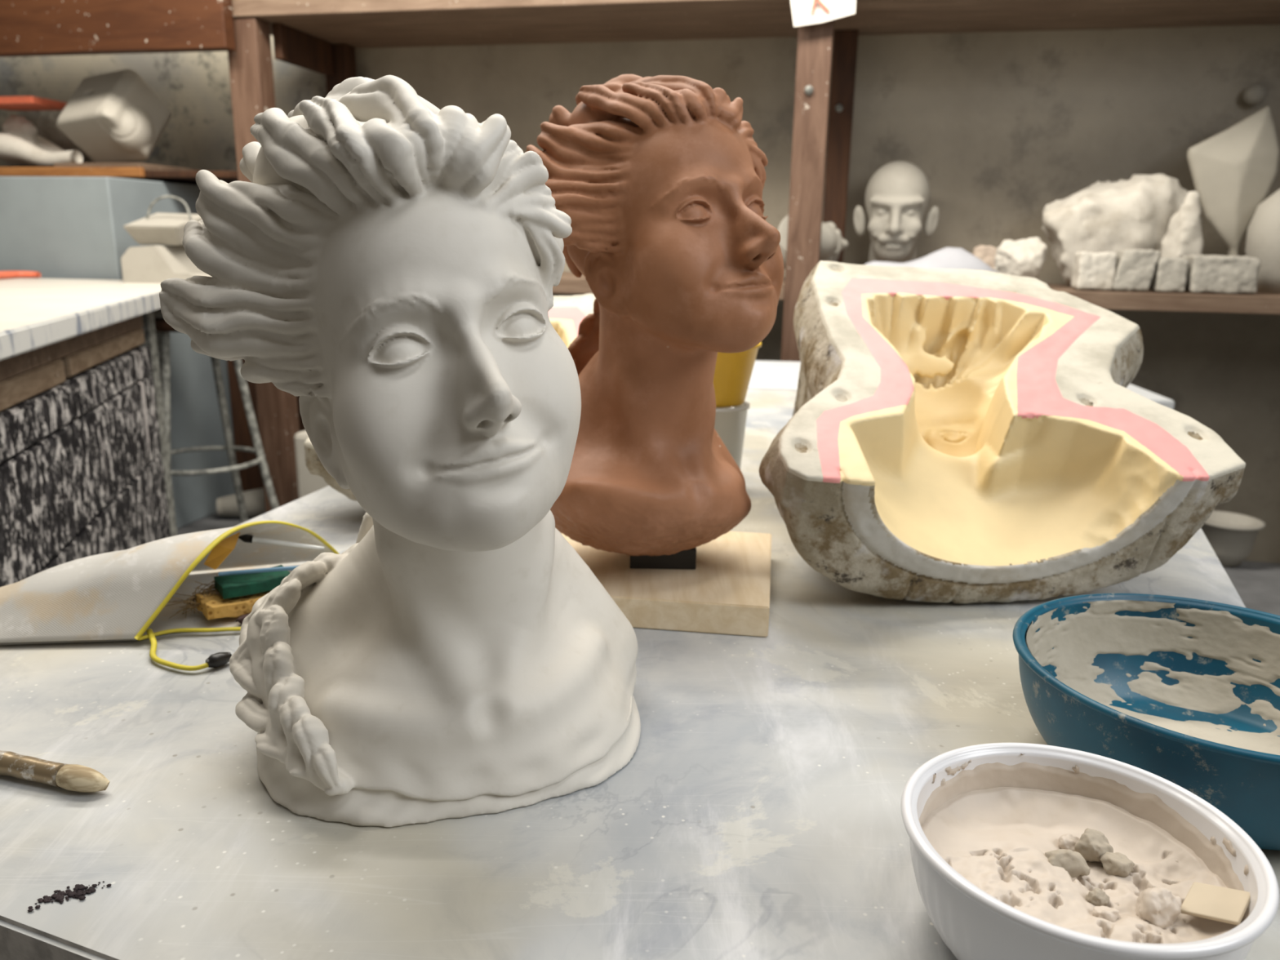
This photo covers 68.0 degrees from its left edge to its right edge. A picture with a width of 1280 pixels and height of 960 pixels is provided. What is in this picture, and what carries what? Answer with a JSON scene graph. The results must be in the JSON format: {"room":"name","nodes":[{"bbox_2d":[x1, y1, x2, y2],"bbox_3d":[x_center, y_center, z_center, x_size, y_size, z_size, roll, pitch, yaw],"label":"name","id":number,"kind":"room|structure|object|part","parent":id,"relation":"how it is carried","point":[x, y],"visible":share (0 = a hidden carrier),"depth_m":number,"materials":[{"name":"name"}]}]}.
{"room":"art studio","nodes":[
{"label":"art studio","id":0,"kind":"room"},
{"bbox_2d":[0,24,1279,563],"bbox_3d":[0.163,-1.396,3.734,10.000,3.180,0.167,4,15,12],"label":"wall","id":1,"kind":"structure","parent":0,"point":[1001,127],"depth_m":3.51,"materials":[{"name":"paint"}]},
{"bbox_2d":[53,162,238,184],"bbox_3d":[-2.231,-1.259,3.916,1.667,0.053,0.560,4,15,12],"label":"wall shelf","id":2,"kind":"object","parent":1,"relation":"attached to","point":[188,177],"depth_m":3.60,"materials":[{"name":"brown wood"}]},
{"bbox_2d":[1,114,39,167],"bbox_3d":[-2.530,-1.369,3.868,0.159,0.226,0.089,4,15,12],"label":"fragment","id":3,"kind":"object","parent":2,"relation":"on","point":[19,126],"visible":0.46,"depth_m":3.83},
{"bbox_2d":[0,96,67,111],"bbox_3d":[-2.450,-1.491,3.760,0.292,0.027,0.200,4,15,12],"label":"tray","id":4,"kind":"object","parent":3,"relation":"on","point":[7,103],"visible":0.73,"depth_m":3.71,"materials":[{"name":"plastic"}]},
{"bbox_2d":[0,133,83,167],"bbox_3d":[-2.430,-1.308,3.761,0.472,0.137,0.099,4,14,10],"label":"bone","id":5,"kind":"object","parent":2,"relation":"on","point":[12,148],"visible":0.89,"depth_m":3.72},
{"bbox_2d":[36,134,64,151],"bbox_3d":[-2.473,-1.369,3.911,0.284,0.161,0.083,4,15,13],"label":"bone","id":6,"kind":"object","parent":2,"relation":"on","point":[43,144],"visible":0.16,"depth_m":3.88},
{"bbox_2d":[18,110,90,163],"bbox_3d":[-2.512,-1.459,4.058,0.382,0.307,0.151,4,15,12],"label":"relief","id":7,"kind":"object","parent":2,"relation":"on","point":[45,122],"visible":0.14,"depth_m":3.99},
{"bbox_2d":[0,167,145,177],"bbox_3d":[-2.483,-1.194,3.679,1.278,0.035,0.024,4,15,12],"label":"plank","id":8,"kind":"object","parent":2,"relation":"attached to","point":[4,171],"visible":0.96,"depth_m":3.60,"materials":[{"name":"orange wood"}]},
{"bbox_2d":[57,69,171,163],"bbox_3d":[-2.052,-1.421,3.730,0.340,0.353,0.358,4,15,12],"label":"plaster polyhedron","id":9,"kind":"object","parent":2,"relation":"on","point":[116,117],"visible":0.98,"depth_m":3.64,"materials":[{"name":"white ceramic"}]},
{"bbox_3d":[-2.026,-1.243,3.811,0.381,0.027,0.420,4,15,12],"label":"wood slat","id":10,"kind":"part","parent":2,"relation":"part of","materials":[{"name":"brown wood"}]},
{"bbox_2d":[1242,84,1266,105],"bbox_3d":[2.090,-1.310,3.227,0.067,0.067,0.067,1,14,0],"label":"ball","id":11,"kind":"object","parent":1,"relation":"attached to","point":[1255,94],"visible":1,"depth_m":3.21,"materials":[{"name":"grey"}]},
{"bbox_2d":[177,512,1279,568],"bbox_3d":[-0.012,0.673,2.233,10.000,0.100,9.000,1,14,0],"label":"floor","id":12,"kind":"structure","parent":0,"point":[215,521],"depth_m":3.84,"materials":[{"name":"grey concrete"}]},
{"bbox_2d":[0,277,177,586],"bbox_3d":[-2.054,0.013,2.495,1.468,0.981,2.665,-3,15,-15],"label":"counter","id":13,"kind":"object","parent":12,"relation":"on","point":[85,469],"depth_m":2.16,"materials":[{"name":"paint"}]},
{"bbox_2d":[0,271,40,279],"bbox_3d":[-2.168,-0.698,3.240,0.097,0.028,0.266,1,14,0],"label":"cutter","id":14,"kind":"object","parent":13,"relation":"on","point":[3,274],"visible":1,"depth_m":3.33,"materials":[{"name":"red plastic"}]},
{"bbox_3d":[-1.607,-0.150,1.982,0.750,0.079,1.556,-3,15,-15],"label":"drawer","id":15,"kind":"part","parent":13,"relation":"part of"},
{"bbox_3d":[-1.610,0.007,2.022,0.750,0.234,1.556,-3,15,-15],"label":"drawer","id":16,"kind":"part","parent":13,"relation":"part of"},
{"bbox_3d":[-1.615,0.288,2.093,0.750,0.334,1.556,-3,15,-15],"label":"drawer","id":17,"kind":"part","parent":13,"relation":"part of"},
{"bbox_3d":[-1.570,-0.105,3.095,0.040,0.932,0.040,1,14,0],"label":"bench leg","id":18,"kind":"part","parent":13,"relation":"part of","materials":[{"name":"paint"}]},
{"bbox_2d":[0,176,235,528],"bbox_3d":[-2.337,-0.543,3.960,1.139,1.332,0.800,4,15,12],"label":"cabinet","id":19,"kind":"object","parent":12,"relation":"on","point":[55,227],"visible":0.35,"depth_m":3.44,"materials":[{"name":"metal"}]},
{"bbox_2d":[154,317,279,523],"bbox_3d":[-1.549,-0.146,3.397,0.462,0.867,0.429,-9,17,-35],"label":"metal stool","id":20,"kind":"object","parent":12,"relation":"on","point":[162,330],"visible":0.51,"depth_m":3.40,"materials":[{"name":"paint"}]},
{"bbox_3d":[-1.758,-0.141,3.431,0.168,0.834,0.027,4,15,13],"label":"leg","id":21,"kind":"part","parent":20,"relation":"part of","materials":[{"name":"paint"}]},
{"bbox_3d":[-1.600,-0.078,3.193,0.028,0.834,0.167,4,14,10],"label":"leg","id":22,"kind":"part","parent":20,"relation":"part of","materials":[{"name":"paint"}]},
{"bbox_2d":[120,245,211,317],"bbox_3d":[-1.550,-0.691,3.293,0.372,0.239,0.220,1,14,0],"label":"container","id":23,"kind":"object","parent":20,"relation":"on","point":[146,264],"visible":0.45,"depth_m":3.18,"materials":[{"name":"beige plastic"}]},
{"bbox_2d":[123,195,202,244],"bbox_3d":[-1.613,-0.885,3.234,0.211,0.163,0.176,2,14,6],"label":"basket","id":24,"kind":"object","parent":23,"relation":"on","point":[157,228],"visible":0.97,"depth_m":3.19,"materials":[{"name":"paint"}]},
{"bbox_3d":[-1.605,-0.920,3.224,0.172,0.091,0.008,2,14,6],"label":"wire handle","id":25,"kind":"part","parent":24,"relation":"part of","materials":[{"name":"paint"}]},
{"bbox_3d":[-1.557,-0.545,3.278,0.360,0.035,0.360,1,14,0],"label":"seat","id":26,"kind":"part","parent":20,"relation":"part of","materials":[{"name":"brown wood"}]},
{"bbox_3d":[-1.549,-0.174,3.578,0.027,0.834,0.168,2,14,4],"label":"leg","id":27,"kind":"part","parent":20,"relation":"part of","materials":[{"name":"paint"}]},
{"bbox_3d":[-1.366,-0.130,3.413,0.167,0.834,0.028,-1,14,-8],"label":"leg","id":28,"kind":"part","parent":20,"relation":"part of","materials":[{"name":"paint"}]},
{"bbox_2d":[216,488,266,516],"bbox_3d":[-1.565,0.078,3.945,0.358,0.155,0.156,-2,15,-12],"label":"log","id":29,"kind":"object","parent":12,"relation":"on","point":[255,502],"visible":0.39,"depth_m":3.89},
{"bbox_2d":[226,359,305,491],"bbox_3d":[-1.561,-0.366,4.126,0.316,0.932,0.260,4,15,12],"label":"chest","id":30,"kind":"object","parent":12,"relation":"on","point":[251,477],"visible":0.03,"depth_m":4.06,"materials":[{"name":"brown wood"}]},
{"bbox_2d":[293,430,328,498],"bbox_3d":[-1.117,0.040,3.516,0.220,0.460,0.200,5,15,17],"label":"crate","id":31,"kind":"object","parent":12,"relation":"on","point":[308,483],"visible":0.12,"depth_m":3.42,"materials":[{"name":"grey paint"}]},
{"bbox_2d":[0,388,1279,959],"bbox_3d":[0.154,0.371,1.643,1.380,0.780,2.336,6,15,20],"label":"worktable","id":32,"kind":"object","parent":12,"relation":"on","point":[755,811],"visible":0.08,"depth_m":0.63,"materials":[{"name":"grey wood"}]},
{"bbox_2d":[0,750,110,792],"bbox_3d":[-0.472,0.195,0.669,0.233,0.017,0.017,5,15,15],"label":"brush","id":33,"kind":"object","parent":32,"relation":"on","point":[73,777],"visible":1,"depth_m":0.64,"materials":[{"name":"beige wood"}]},
{"bbox_2d":[26,880,111,911],"bbox_3d":[-0.326,0.237,0.544,0.041,0.003,0.016,-5,16,-23],"label":"black grit","id":34,"kind":"object","parent":32,"relation":"on","point":[81,893],"visible":1,"depth_m":0.54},
{"bbox_2d":[0,520,339,671],"bbox_3d":[-0.511,0.085,0.953,0.363,0.089,0.298,1,14,0],"label":"bag","id":35,"kind":"object","parent":32,"relation":"on","point":[121,595],"visible":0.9,"depth_m":0.89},
{"bbox_3d":[-0.421,0.153,0.846,0.108,0.009,0.028,11,17,35],"label":"pull cord","id":36,"kind":"part","parent":35,"relation":"part of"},
{"bbox_2d":[164,573,221,618],"bbox_3d":[-0.429,0.115,0.937,0.046,0.032,0.075,9,16,29],"label":"fibre tangle","id":37,"kind":"object","parent":35,"relation":"in","point":[193,606],"visible":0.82,"depth_m":0.93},
{"bbox_3d":[-0.369,0.158,0.832,0.013,0.013,0.021,12,18,38],"label":"cord","id":38,"kind":"part","parent":35,"relation":"part of","materials":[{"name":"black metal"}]},
{"bbox_2d":[204,531,240,569],"bbox_3d":[-0.417,0.071,0.957,0.020,0.023,0.050,7,15,23],"label":"scraper","id":39,"kind":"object","parent":35,"relation":"in","point":[221,551],"visible":0.88,"depth_m":0.95,"materials":[{"name":"orange plastic"}]},
{"bbox_2d":[195,591,270,619],"bbox_3d":[-0.392,0.119,0.947,0.086,0.018,0.041,-11,18,-39],"label":"sponge","id":40,"kind":"object","parent":35,"relation":"in","point":[214,606],"visible":0.58,"depth_m":0.92,"materials":[{"name":"yellow plastic"}]},
{"bbox_2d":[213,564,290,599],"bbox_3d":[-0.386,0.102,0.949,0.068,0.014,0.038,-10,18,-36],"label":"pad","id":41,"kind":"object","parent":40,"relation":"on","point":[242,584],"visible":0.79,"depth_m":0.94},
{"bbox_2d":[217,565,298,576],"bbox_3d":[-0.372,0.089,0.938,0.082,0.006,0.005,-2,15,-13],"label":"stick","id":42,"kind":"object","parent":41,"relation":"on","point":[292,567],"visible":0.84,"depth_m":0.94,"materials":[{"name":"plastic"}]},
{"bbox_2d":[235,613,249,624],"bbox_3d":[-0.371,0.133,0.922,0.040,0.011,0.022,-11,18,-38],"label":"steel wool","id":43,"kind":"object","parent":35,"relation":"in","point":[240,620],"visible":0.11,"depth_m":0.91,"materials":[{"name":"grey metal"}]},
{"bbox_2d":[238,534,324,550],"bbox_3d":[-0.381,0.067,1.010,0.085,0.025,0.011,-4,15,-18],"label":"brush","id":44,"kind":"object","parent":35,"relation":"in","point":[245,538],"visible":0.98,"depth_m":1.00,"materials":[{"name":"white plastic"}]},
{"bbox_2d":[159,75,640,826],"bbox_3d":[-0.148,-0.036,0.685,0.306,0.467,0.318,7,16,24],"label":"bust","id":45,"kind":"object","parent":32,"relation":"on","point":[390,260],"visible":1,"depth_m":0.56,"materials":[{"name":"white ceramic"}]},
{"bbox_2d":[303,293,595,501],"bbox_3d":[-0.209,-0.138,1.429,0.519,0.261,0.570,1,14,0],"label":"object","id":46,"kind":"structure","parent":32,"relation":"on","point":[566,313],"depth_m":1.51,"materials":[{"name":"plastic"}]},
{"bbox_2d":[560,531,771,637],"bbox_3d":[0.012,0.101,1.043,0.260,0.032,0.239,3,14,8],"label":"wooden base","id":47,"kind":"object","parent":32,"relation":"on","point":[727,592],"visible":0.5,"depth_m":0.95,"materials":[{"name":"brown wood"}]},
{"bbox_2d":[525,74,783,568],"bbox_3d":[-0.009,-0.140,0.935,0.276,0.486,0.283,1,14,0],"label":"bust","id":48,"kind":"object","parent":47,"relation":"on","point":[660,180],"visible":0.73,"depth_m":0.83,"materials":[{"name":"brown ceramic"}]},
{"bbox_2d":[713,342,761,469],"bbox_3d":[0.111,-0.097,1.440,0.136,0.225,0.136,1,14,0],"label":"tub","id":49,"kind":"object","parent":32,"relation":"on","point":[730,425],"depth_m":1.39,"materials":[{"name":"plastic"}]},
{"bbox_3d":[0.112,-0.162,1.423,0.136,0.092,0.136,1,14,0],"label":"yellow tub","id":50,"kind":"part","parent":49,"relation":"part of","materials":[{"name":"yellow plastic"}]},
{"bbox_2d":[759,260,1245,603],"bbox_3d":[0.386,-0.089,1.179,0.518,0.340,0.596,1,14,0],"label":"mold","id":51,"kind":"object","parent":32,"relation":"on","point":[955,436],"depth_m":1.02,"materials":[{"name":"white stone"}]},
{"bbox_2d":[900,742,1279,959],"bbox_3d":[0.230,0.219,0.509,0.180,0.073,0.180,0,14,-3],"label":"bowl","id":52,"kind":"object","parent":32,"relation":"on","point":[1019,851],"visible":1,"depth_m":0.52,"materials":[{"name":"plastic"}]},
{"bbox_2d":[1181,881,1250,925],"bbox_3d":[0.291,0.214,0.480,0.021,0.017,0.029,-10,18,-37],"label":"chip","id":53,"kind":"object","parent":52,"relation":"in","point":[1220,904],"visible":0.97,"depth_m":0.48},
{"bbox_2d":[1013,593,1279,850],"bbox_3d":[0.408,0.171,0.680,0.273,0.088,0.273,2,14,5],"label":"bowl","id":54,"kind":"object","parent":32,"relation":"on","point":[1184,692],"visible":0.84,"depth_m":0.76,"materials":[{"name":"rubber"}]},
{"bbox_2d":[227,0,1279,512],"bbox_3d":[0.592,-0.673,3.411,4.133,1.952,0.596,4,15,12],"label":"shelving","id":55,"kind":"object","parent":12,"relation":"on","point":[322,37],"visible":0.65,"depth_m":3.24,"materials":[{"name":"brown wood"}]},
{"bbox_2d":[0,0,235,57],"bbox_3d":[-2.266,-1.766,3.438,1.722,0.420,0.059,4,15,12],"label":"board","id":56,"kind":"object","parent":55,"relation":"attached to","point":[28,28],"visible":1,"depth_m":3.36,"materials":[{"name":"brown wood"}]},
{"bbox_3d":[-1.409,-0.719,3.598,0.121,1.882,0.090,4,15,12],"label":"post","id":57,"kind":"part","parent":55,"relation":"part of","materials":[{"name":"brown wood"}]},
{"bbox_3d":[-1.215,-0.823,4.019,0.096,1.882,0.080,4,15,12],"label":"post","id":58,"kind":"part","parent":55,"relation":"part of","materials":[{"name":"brown wood"}]},
{"bbox_3d":[-0.430,-0.700,3.384,1.881,0.055,0.090,4,15,12],"label":"rail","id":59,"kind":"part","parent":55,"relation":"part of","materials":[{"name":"brown wood"}]},
{"bbox_3d":[0.540,-0.584,3.196,0.106,1.882,0.090,4,15,12],"label":"post","id":60,"kind":"part","parent":55,"relation":"part of","materials":[{"name":"brown wood"}]},
{"bbox_2d":[777,214,848,269],"bbox_3d":[0.614,-0.839,3.404,0.255,0.253,0.362,3,14,7],"label":"sculpture","id":61,"kind":"object","parent":55,"relation":"on","point":[832,243],"visible":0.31,"depth_m":3.29,"materials":[{"name":"grey paint"}]},
{"bbox_2d":[790,0,855,26],"bbox_3d":[0.549,-1.477,2.894,0.217,0.175,0.030,4,15,12],"label":"paper note","id":62,"kind":"object","parent":55,"relation":"attached to","point":[804,12],"visible":1,"depth_m":2.90,"materials":[{"name":"white paper"}]},
{"bbox_3d":[0.722,-0.688,3.619,0.083,1.882,0.080,4,15,12],"label":"post","id":63,"kind":"part","parent":55,"relation":"part of","materials":[{"name":"brown wood"}]},
{"bbox_2d":[853,160,939,262],"bbox_3d":[0.919,-0.928,3.413,0.269,0.418,0.262,-9,17,-34],"label":"sculpture","id":64,"kind":"object","parent":55,"relation":"on","point":[898,194],"visible":0.78,"depth_m":3.31,"materials":[{"name":"grey paint"}]},
{"bbox_2d":[864,247,998,272],"bbox_3d":[0.972,-0.709,3.152,0.487,0.127,0.261,4,15,12],"label":"folded cloth","id":65,"kind":"object","parent":55,"relation":"on","point":[954,258],"visible":0.35,"depth_m":3.06,"materials":[{"name":"white fabric"}]},
{"bbox_2d":[972,244,996,269],"bbox_3d":[1.218,-0.756,3.334,0.136,0.133,0.111,4,15,12],"label":"fragment","id":66,"kind":"object","parent":55,"relation":"on","point":[987,254],"visible":0.3,"depth_m":3.29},
{"bbox_2d":[994,236,1048,279],"bbox_3d":[1.267,-0.727,3.159,0.163,0.162,0.125,4,15,12],"label":"fragment","id":67,"kind":"object","parent":55,"relation":"on","point":[1027,257],"visible":0.68,"depth_m":3.12,"materials":[{"name":"white stone"}]},
{"bbox_2d":[1071,251,1116,290],"bbox_3d":[1.437,-0.663,3.007,0.117,0.120,0.119,4,15,12],"label":"block","id":68,"kind":"object","parent":55,"relation":"on","point":[1093,271],"visible":1,"depth_m":2.96,"materials":[{"name":"grey stone"}]},
{"bbox_2d":[1041,173,1202,285],"bbox_3d":[1.627,-0.843,3.218,0.509,0.372,0.260,4,15,12],"label":"lump","id":69,"kind":"object","parent":55,"relation":"on","point":[1136,212],"visible":0.59,"depth_m":3.13,"materials":[{"name":"white stone"}]},
{"bbox_2d":[1111,248,1159,291],"bbox_3d":[1.545,-0.660,2.983,0.132,0.130,0.120,4,15,12],"label":"block","id":70,"kind":"object","parent":55,"relation":"on","point":[1135,268],"visible":0.84,"depth_m":2.93,"materials":[{"name":"grey stone"}]},
{"bbox_3d":[1.577,-0.560,2.970,2.015,0.055,0.090,4,15,12],"label":"rail","id":71,"kind":"part","parent":55,"relation":"part of","materials":[{"name":"brown wood"}]},
{"bbox_2d":[1148,256,1188,292],"bbox_3d":[1.648,-0.642,2.964,0.091,0.108,0.116,4,15,12],"label":"block","id":72,"kind":"object","parent":55,"relation":"on","point":[1170,274],"visible":0.8,"depth_m":2.92,"materials":[{"name":"grey stone"}]},
{"bbox_2d":[1160,191,1204,257],"bbox_3d":[1.744,-0.767,3.052,0.113,0.310,0.096,4,15,12],"label":"fragment","id":73,"kind":"object","parent":55,"relation":"on","point":[1184,236],"visible":0.64,"depth_m":3.01,"materials":[{"name":"white stone"}]},
{"bbox_2d":[1182,254,1260,293],"bbox_3d":[1.791,-0.637,2.935,0.196,0.116,0.119,4,15,12],"label":"block","id":74,"kind":"object","parent":55,"relation":"on","point":[1220,274],"visible":0.93,"depth_m":2.89,"materials":[{"name":"grey stone"}]},
{"bbox_2d":[1186,106,1279,256],"bbox_3d":[1.917,-0.915,3.106,0.270,0.576,0.110,4,15,12],"label":"plaster form","id":75,"kind":"object","parent":55,"relation":"on","point":[1233,171],"visible":0.81,"depth_m":3.05,"materials":[{"name":"white ceramic"}]},
{"bbox_2d":[1244,188,1279,293],"bbox_3d":[2.063,-0.760,2.996,0.265,0.335,0.247,1,14,0],"label":"vessel","id":76,"kind":"object","parent":55,"relation":"on","point":[1263,236],"visible":0.87,"depth_m":2.96,"materials":[{"name":"white ceramic"}]},
{"bbox_2d":[747,360,1174,409],"bbox_3d":[0.534,0.072,2.853,1.726,0.779,0.604,2,14,5],"label":"worktable","id":77,"kind":"object","parent":12,"relation":"on","point":[766,375],"visible":0.06,"depth_m":2.65,"materials":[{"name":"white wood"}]},
{"bbox_2d":[1200,510,1265,567],"bbox_3d":[1.861,0.193,3.020,0.196,0.145,0.196,1,14,0],"label":"cup","id":78,"kind":"object","parent":12,"relation":"on","point":[1232,536],"visible":0.7,"depth_m":2.96,"materials":[{"name":"grey paint"}]},
{"bbox_2d":[1223,564,1279,615],"bbox_3d":[1.887,0.452,2.667,1.150,0.180,0.770,4,15,12],"label":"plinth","id":79,"kind":"object","parent":12,"relation":"on","point":[1258,588],"visible":0.06,"depth_m":2.83,"materials":[{"name":"grey"}]}
]}

